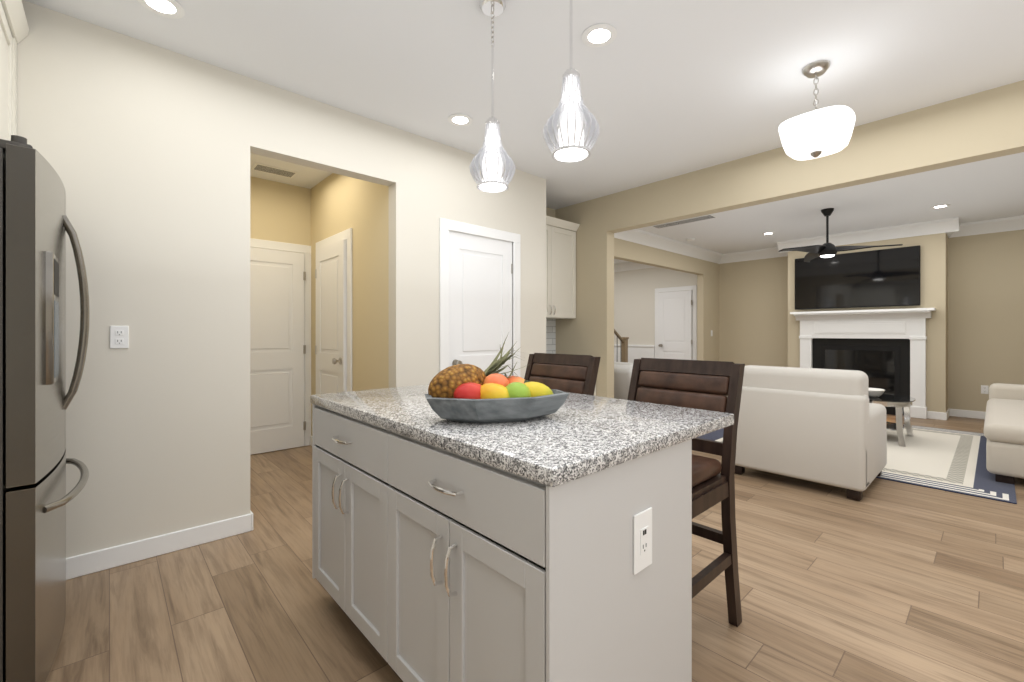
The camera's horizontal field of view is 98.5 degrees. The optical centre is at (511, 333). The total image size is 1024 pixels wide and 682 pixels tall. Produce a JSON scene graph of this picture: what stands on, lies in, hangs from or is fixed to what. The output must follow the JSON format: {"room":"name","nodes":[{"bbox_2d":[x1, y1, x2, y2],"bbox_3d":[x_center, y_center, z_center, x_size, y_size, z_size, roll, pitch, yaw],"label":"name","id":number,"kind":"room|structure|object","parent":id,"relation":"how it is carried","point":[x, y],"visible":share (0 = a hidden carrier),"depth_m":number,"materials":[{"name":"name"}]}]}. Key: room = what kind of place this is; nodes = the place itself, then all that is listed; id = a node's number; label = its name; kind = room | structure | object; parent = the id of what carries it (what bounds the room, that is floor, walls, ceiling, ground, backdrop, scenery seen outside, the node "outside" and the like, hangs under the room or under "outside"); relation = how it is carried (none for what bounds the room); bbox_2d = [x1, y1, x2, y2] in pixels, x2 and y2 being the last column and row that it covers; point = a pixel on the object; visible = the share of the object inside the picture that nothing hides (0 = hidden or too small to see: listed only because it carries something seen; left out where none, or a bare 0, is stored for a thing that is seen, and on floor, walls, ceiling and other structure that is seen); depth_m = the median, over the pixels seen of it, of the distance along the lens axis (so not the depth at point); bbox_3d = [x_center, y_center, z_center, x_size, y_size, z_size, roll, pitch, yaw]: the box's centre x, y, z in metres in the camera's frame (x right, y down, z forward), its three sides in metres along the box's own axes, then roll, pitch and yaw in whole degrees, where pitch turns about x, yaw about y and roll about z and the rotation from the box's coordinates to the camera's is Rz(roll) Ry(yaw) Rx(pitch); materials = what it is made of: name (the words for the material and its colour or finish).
{"room":"kitchen","nodes":[
{"label":"kitchen","id":0,"kind":"room"},
{"bbox_2d":[1,0,545,557],"bbox_3d":[-1.253,-0.175,3.040,4.210,2.730,0.120,0,0,-42],"label":"wall","id":1,"kind":"structure","parent":0,"point":[145,150],"depth_m":2.43,"materials":[{"name":"beige paint"}]},
{"bbox_2d":[0,0,28,140],"bbox_3d":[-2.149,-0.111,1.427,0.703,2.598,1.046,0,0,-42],"label":"upper cabinet","id":2,"kind":"object","parent":1,"relation":"attached to","point":[16,17],"visible":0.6,"depth_m":1.91,"materials":[{"name":"white"}]},
{"bbox_2d":[110,326,128,348],"bbox_3d":[-2.011,0.020,2.261,0.072,0.116,0.008,0,0,-42],"label":"outlet","id":3,"kind":"object","parent":1,"relation":"attached to","point":[119,336],"depth_m":2.26,"materials":[{"name":"white plastic"}]},
{"bbox_2d":[66,510,252,579],"bbox_3d":[-1.921,1.137,2.359,0.944,0.105,0.044,0,0,-42],"label":"baseboard","id":4,"kind":"structure","parent":1,"relation":"attached to","point":[103,559],"depth_m":2.35,"materials":[{"name":"white wood"}]},
{"bbox_2d":[439,218,519,376],"bbox_3d":[-0.257,0.130,3.863,0.890,2.120,0.129,0,0,-42],"label":"door","id":5,"kind":"structure","parent":1,"relation":"attached to","point":[476,270],"depth_m":3.83,"materials":[{"name":"white wood"}]},
{"bbox_2d":[250,176,309,252],"bbox_3d":[-2.649,-0.175,4.339,1.200,2.730,0.120,0,0,-42],"label":"wall","id":6,"kind":"structure","parent":0,"point":[279,212],"depth_m":4.51,"materials":[{"name":"beige paint"}]},
{"bbox_2d":[250,238,310,454],"bbox_3d":[-2.428,0.130,4.380,0.890,2.120,0.115,0,0,-42],"label":"door","id":7,"kind":"structure","parent":6,"relation":"attached to","point":[280,347],"depth_m":4.47,"materials":[{"name":"white wood"}]},
{"bbox_2d":[310,173,388,435],"bbox_3d":[-1.546,-0.175,4.140,0.120,2.730,1.900,0,0,-42],"label":"wall","id":8,"kind":"structure","parent":0,"point":[332,204],"depth_m":3.75,"materials":[{"name":"beige paint"}]},
{"bbox_2d":[315,228,351,393],"bbox_3d":[-1.752,0.130,4.190,0.115,2.120,0.890,0,0,-42],"label":"door","id":9,"kind":"structure","parent":8,"relation":"attached to","point":[333,277],"depth_m":4.10,"materials":[{"name":"white wood"}]},
{"bbox_2d":[25,0,1023,263],"bbox_3d":[1.248,-1.580,4.728,10.580,0.080,10.100,0,0,-42],"label":"ceiling","id":10,"kind":"structure","parent":0,"point":[671,88],"depth_m":2.61,"materials":[{"name":"white paint"}]},
{"bbox_2d":[138,0,184,18],"bbox_3d":[-1.641,-1.536,2.063,0.180,0.007,0.180,0,0,-42],"label":"recessed light","id":11,"kind":"object","parent":10,"relation":"in","point":[173,9],"visible":1,"depth_m":2.08,"materials":[{"name":"white"}]},
{"bbox_2d":[251,163,297,177],"bbox_3d":[-2.245,-1.536,4.179,0.360,0.007,0.200,0,0,-42],"label":"ceiling vent","id":12,"kind":"object","parent":10,"relation":"in","point":[273,170],"visible":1,"depth_m":4.16,"materials":[{"name":"white metal"}]},
{"bbox_2d":[448,114,472,125],"bbox_3d":[-0.372,-1.536,3.181,0.180,0.007,0.180,0,0,-42],"label":"recessed light","id":13,"kind":"object","parent":10,"relation":"in","point":[460,119],"visible":1,"depth_m":3.17,"materials":[{"name":"white plastic"}]},
{"bbox_2d":[469,0,515,192],"bbox_3d":[-0.091,-1.109,2.057,0.216,0.861,0.215,0,0,-42],"label":"pendant light","id":14,"kind":"object","parent":10,"relation":"hanging from","point":[491,160],"visible":1,"depth_m":2.02,"materials":[{"name":"clear glass"}]},
{"bbox_2d":[543,0,599,162],"bbox_3d":[0.225,-1.109,1.681,0.216,0.861,0.215,0,0,-42],"label":"pendant light","id":15,"kind":"object","parent":10,"relation":"hanging from","point":[571,116],"visible":1,"depth_m":1.64,"materials":[{"name":"clear glass"}]},
{"bbox_2d":[582,23,616,46],"bbox_3d":[0.450,-1.536,2.280,0.180,0.007,0.180,0,0,-42],"label":"recessed light","id":16,"kind":"object","parent":10,"relation":"in","point":[600,35],"visible":1,"depth_m":2.27,"materials":[{"name":"white plastic"}]},
{"bbox_2d":[651,214,717,228],"bbox_3d":[2.358,-1.536,6.094,0.220,0.007,0.860,0,0,-42],"label":"ceiling vent","id":17,"kind":"object","parent":10,"relation":"in","point":[685,221],"visible":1,"depth_m":6.06,"materials":[{"name":"white metal"}]},
{"bbox_2d":[778,60,855,160],"bbox_3d":[1.758,-1.277,2.553,0.355,0.524,0.355,0,0,-42],"label":"pendant light","id":18,"kind":"object","parent":10,"relation":"hanging from","point":[819,133],"visible":1,"depth_m":2.46,"materials":[{"name":"white glass"}]},
{"bbox_2d":[779,208,902,261],"bbox_3d":[4.018,-1.242,5.374,1.251,0.594,1.099,0,0,-42],"label":"ceiling fan","id":19,"kind":"object","parent":10,"relation":"hanging from","point":[827,249],"visible":1,"depth_m":5.42,"materials":[{"name":"black metal"}]},
{"bbox_2d":[930,204,950,208],"bbox_3d":[5.191,-1.536,5.349,0.180,0.007,0.180,0,0,-42],"label":"recessed light","id":20,"kind":"object","parent":10,"relation":"in","point":[940,206],"visible":0.94,"depth_m":5.35,"materials":[{"name":"white"}]},
{"bbox_2d":[45,414,1023,681],"bbox_3d":[1.248,1.230,4.728,10.580,0.080,10.100,0,0,-42],"label":"floor","id":21,"kind":"structure","parent":0,"point":[885,580],"depth_m":1.97,"materials":[{"name":"brown wood"}]},
{"bbox_2d":[0,135,89,681],"bbox_3d":[-2.016,0.292,1.497,0.842,1.794,0.928,0,0,-42],"label":"fridge","id":22,"kind":"object","parent":21,"relation":"on","point":[35,398],"visible":1,"depth_m":1.36,"materials":[{"name":"grey metal"}]},
{"bbox_2d":[310,400,701,681],"bbox_3d":[-0.184,0.752,1.635,0.668,0.873,1.442,0,0,-42],"label":"kitchen island","id":23,"kind":"object","parent":21,"relation":"on","point":[556,546],"depth_m":1.16,"materials":[{"name":"grey wood"}]},
{"bbox_2d":[310,384,733,479],"bbox_3d":[-0.069,0.295,1.748,0.925,0.039,1.464,0,0,-42],"label":"island countertop","id":24,"kind":"structure","parent":23,"relation":"on","point":[587,432],"depth_m":1.31,"materials":[{"name":"grey stone"}]},
{"bbox_2d":[424,335,568,422],"bbox_3d":[-0.054,0.135,1.439,0.453,0.280,0.326,0,0,-42],"label":"fruit bowl","id":25,"kind":"object","parent":24,"relation":"on","point":[469,393],"visible":1,"depth_m":1.36,"materials":[{"name":"grey metal"}]},
{"bbox_2d":[524,353,600,395],"bbox_3d":[0.102,0.653,2.368,0.566,1.068,0.494,0,0,-42],"label":"bar stool","id":26,"kind":"object","parent":21,"relation":"on","point":[571,373],"visible":0.31,"depth_m":2.46,"materials":[{"name":"brown wood"}]},
{"bbox_2d":[614,362,632,399],"bbox_3d":[1.506,0.768,5.544,0.919,0.839,0.742,0,0,-42],"label":"recliner","id":27,"kind":"object","parent":21,"relation":"on","point":[622,374],"visible":0.08,"depth_m":5.19,"materials":[{"name":"white"}]},
{"bbox_2d":[627,358,744,626],"bbox_3d":[0.594,0.653,1.829,0.566,1.068,0.494,0,0,-42],"label":"bar stool","id":28,"kind":"object","parent":21,"relation":"on","point":[704,385],"visible":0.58,"depth_m":1.80,"materials":[{"name":"brown wood"}]},
{"bbox_2d":[696,424,1016,503],"bbox_3d":[3.796,1.186,4.956,2.970,0.007,2.400,0,0,-42],"label":"rug","id":29,"kind":"object","parent":21,"relation":"on","point":[949,460],"visible":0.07,"depth_m":4.04,"materials":[{"name":"beige carpet"}]},
{"bbox_2d":[727,365,886,500],"bbox_3d":[2.484,0.731,3.724,0.970,0.901,0.930,0,0,-42],"label":"sofa","id":30,"kind":"object","parent":29,"relation":"on","point":[825,426],"visible":0.88,"depth_m":3.32,"materials":[{"name":"white fabric"}]},
{"bbox_2d":[869,388,915,446],"bbox_3d":[3.935,0.908,5.286,0.720,0.546,1.320,0,0,-42],"label":"coffee table","id":31,"kind":"object","parent":29,"relation":"on","point":[878,396],"visible":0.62,"depth_m":4.82,"materials":[{"name":"grey wood"}]},
{"bbox_2d":[984,383,1023,484],"bbox_3d":[5.025,0.746,3.921,2.390,0.871,1.115,0,0,-42],"label":"sofa","id":32,"kind":"object","parent":29,"relation":"on","point":[1004,426],"visible":1,"depth_m":3.50,"materials":[{"name":"white fabric"}]},
{"bbox_2d":[790,308,935,418],"bbox_3d":[5.207,0.422,6.667,0.215,1.534,1.715,0,0,-42],"label":"fireplace mantel","id":33,"kind":"object","parent":21,"relation":"on","point":[885,349],"visible":0.85,"depth_m":6.54,"materials":[{"name":"white wood"}]},
{"bbox_2d":[546,207,553,225],"bbox_3d":[0.171,-0.175,5.248,0.870,2.730,0.120,0,0,-42],"label":"wall","id":34,"kind":"structure","parent":0,"point":[549,212],"depth_m":5.43,"materials":[{"name":"beige paint"}]},
{"bbox_2d":[546,319,555,353],"bbox_3d":[0.218,0.051,5.204,0.876,0.450,0.008,0,0,-42],"label":"tile backsplash","id":35,"kind":"structure","parent":34,"relation":"attached to","point":[550,336],"depth_m":5.44,"materials":[{"name":"white tile"}]},
{"bbox_2d":[546,216,579,318],"bbox_3d":[0.349,-0.730,5.061,0.868,1.111,0.390,0,0,-42],"label":"upper cabinet","id":36,"kind":"object","parent":34,"relation":"attached to","point":[560,273],"visible":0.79,"depth_m":5.08,"materials":[{"name":"white wood"}]},
{"bbox_2d":[614,267,696,344],"bbox_3d":[2.483,-0.175,9.857,0.120,2.730,3.570,0,0,-42],"label":"wall","id":37,"kind":"structure","parent":0,"point":[634,306],"depth_m":9.46,"materials":[{"name":"beige paint"}]},
{"bbox_2d":[614,329,629,362],"bbox_3d":[0.795,-0.328,8.469,3.375,3.036,1.165,0,0,-42],"label":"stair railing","id":38,"kind":"structure","parent":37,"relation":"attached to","point":[624,351],"depth_m":9.16,"materials":[{"name":"white"}]},
{"bbox_2d":[614,262,654,271],"bbox_3d":[2.387,-1.458,9.776,0.130,0.165,3.300,0,0,-42],"label":"ceiling","id":39,"kind":"structure","parent":37,"relation":"attached to","point":[627,266],"depth_m":9.59,"materials":[{"name":"white paint"}]},
{"bbox_2d":[630,345,654,362],"bbox_3d":[2.089,0.720,10.168,0.039,0.940,2.600,0,0,-42],"label":"wainscoting","id":40,"kind":"structure","parent":37,"relation":"attached to","point":[636,351],"depth_m":9.43,"materials":[{"name":"white wood"}]},
{"bbox_2d":[655,285,696,359],"bbox_3d":[3.245,0.130,8.847,0.115,2.120,0.890,0,0,-42],"label":"door","id":41,"kind":"structure","parent":37,"relation":"attached to","point":[676,324],"depth_m":8.82,"materials":[{"name":"white wood"}]},
{"bbox_2d":[554,80,1023,397],"bbox_3d":[2.581,-0.175,3.372,0.140,2.730,6.140,0,0,-42],"label":"wall","id":42,"kind":"structure","parent":0,"point":[984,125],"depth_m":3.74,"materials":[{"name":"beige paint"}]},
{"bbox_2d":[614,229,1023,412],"bbox_3d":[4.428,-0.175,4.924,4.960,2.730,6.340,0,0,-42],"label":"wall","id":43,"kind":"structure","parent":0,"point":[972,289],"depth_m":6.29,"materials":[{"name":"beige paint"}]},
{"bbox_2d":[614,229,721,263],"bbox_3d":[2.471,-1.458,7.178,4.570,0.165,0.130,0,0,-42],"label":"crown molding","id":44,"kind":"structure","parent":43,"relation":"attached to","point":[638,236],"depth_m":7.25,"materials":[{"name":"white wood"}]},
{"bbox_2d":[722,248,787,262],"bbox_3d":[4.551,-1.458,8.171,0.160,0.165,1.210,0,0,-42],"label":"crown molding","id":45,"kind":"structure","parent":43,"relation":"attached to","point":[766,253],"depth_m":8.27,"materials":[{"name":"white wood"}]},
{"bbox_2d":[795,245,920,309],"bbox_3d":[5.216,-0.810,6.760,0.075,0.840,1.530,0,0,-42],"label":"tv","id":46,"kind":"object","parent":43,"relation":"attached to","point":[884,278],"visible":0.98,"depth_m":6.65,"materials":[{"name":"black"}]},
{"bbox_2d":[774,217,961,254],"bbox_3d":[5.241,-1.458,6.695,0.130,0.165,2.160,0,0,-42],"label":"crown molding","id":47,"kind":"structure","parent":43,"relation":"attached to","point":[952,227],"depth_m":6.48,"materials":[{"name":"white wood"}]},
{"bbox_2d":[942,409,949,419],"bbox_3d":[6.099,1.137,6.183,0.474,0.105,0.014,0,0,-42],"label":"baseboard","id":48,"kind":"structure","parent":43,"relation":"attached to","point":[945,416],"depth_m":6.05,"materials":[{"name":"white wood"}]},
{"bbox_2d":[947,231,961,237],"bbox_3d":[6.103,-1.458,6.108,0.330,0.165,0.130,0,0,-42],"label":"crown molding","id":49,"kind":"structure","parent":43,"relation":"attached to","point":[956,233],"depth_m":6.28,"materials":[{"name":"white wood"}]},
{"bbox_2d":[950,409,985,418],"bbox_3d":[7.258,1.137,5.314,0.014,0.105,2.860,0,0,-42],"label":"baseboard","id":50,"kind":"structure","parent":43,"relation":"attached to","point":[953,412],"depth_m":6.22,"materials":[{"name":"white wood"}]},
{"bbox_2d":[981,385,988,393],"bbox_3d":[6.539,0.780,6.106,0.008,0.116,0.072,0,0,-42],"label":"outlet","id":51,"kind":"object","parent":43,"relation":"attached to","point":[984,389],"depth_m":6.11,"materials":[{"name":"white plastic"}]},
{"bbox_2d":[958,215,1023,236],"bbox_3d":[7.204,-1.458,5.265,0.160,0.165,2.860,0,0,-42],"label":"crown molding","id":52,"kind":"structure","parent":43,"relation":"attached to","point":[1014,223],"depth_m":6.00,"materials":[{"name":"white wood"}]}
]}

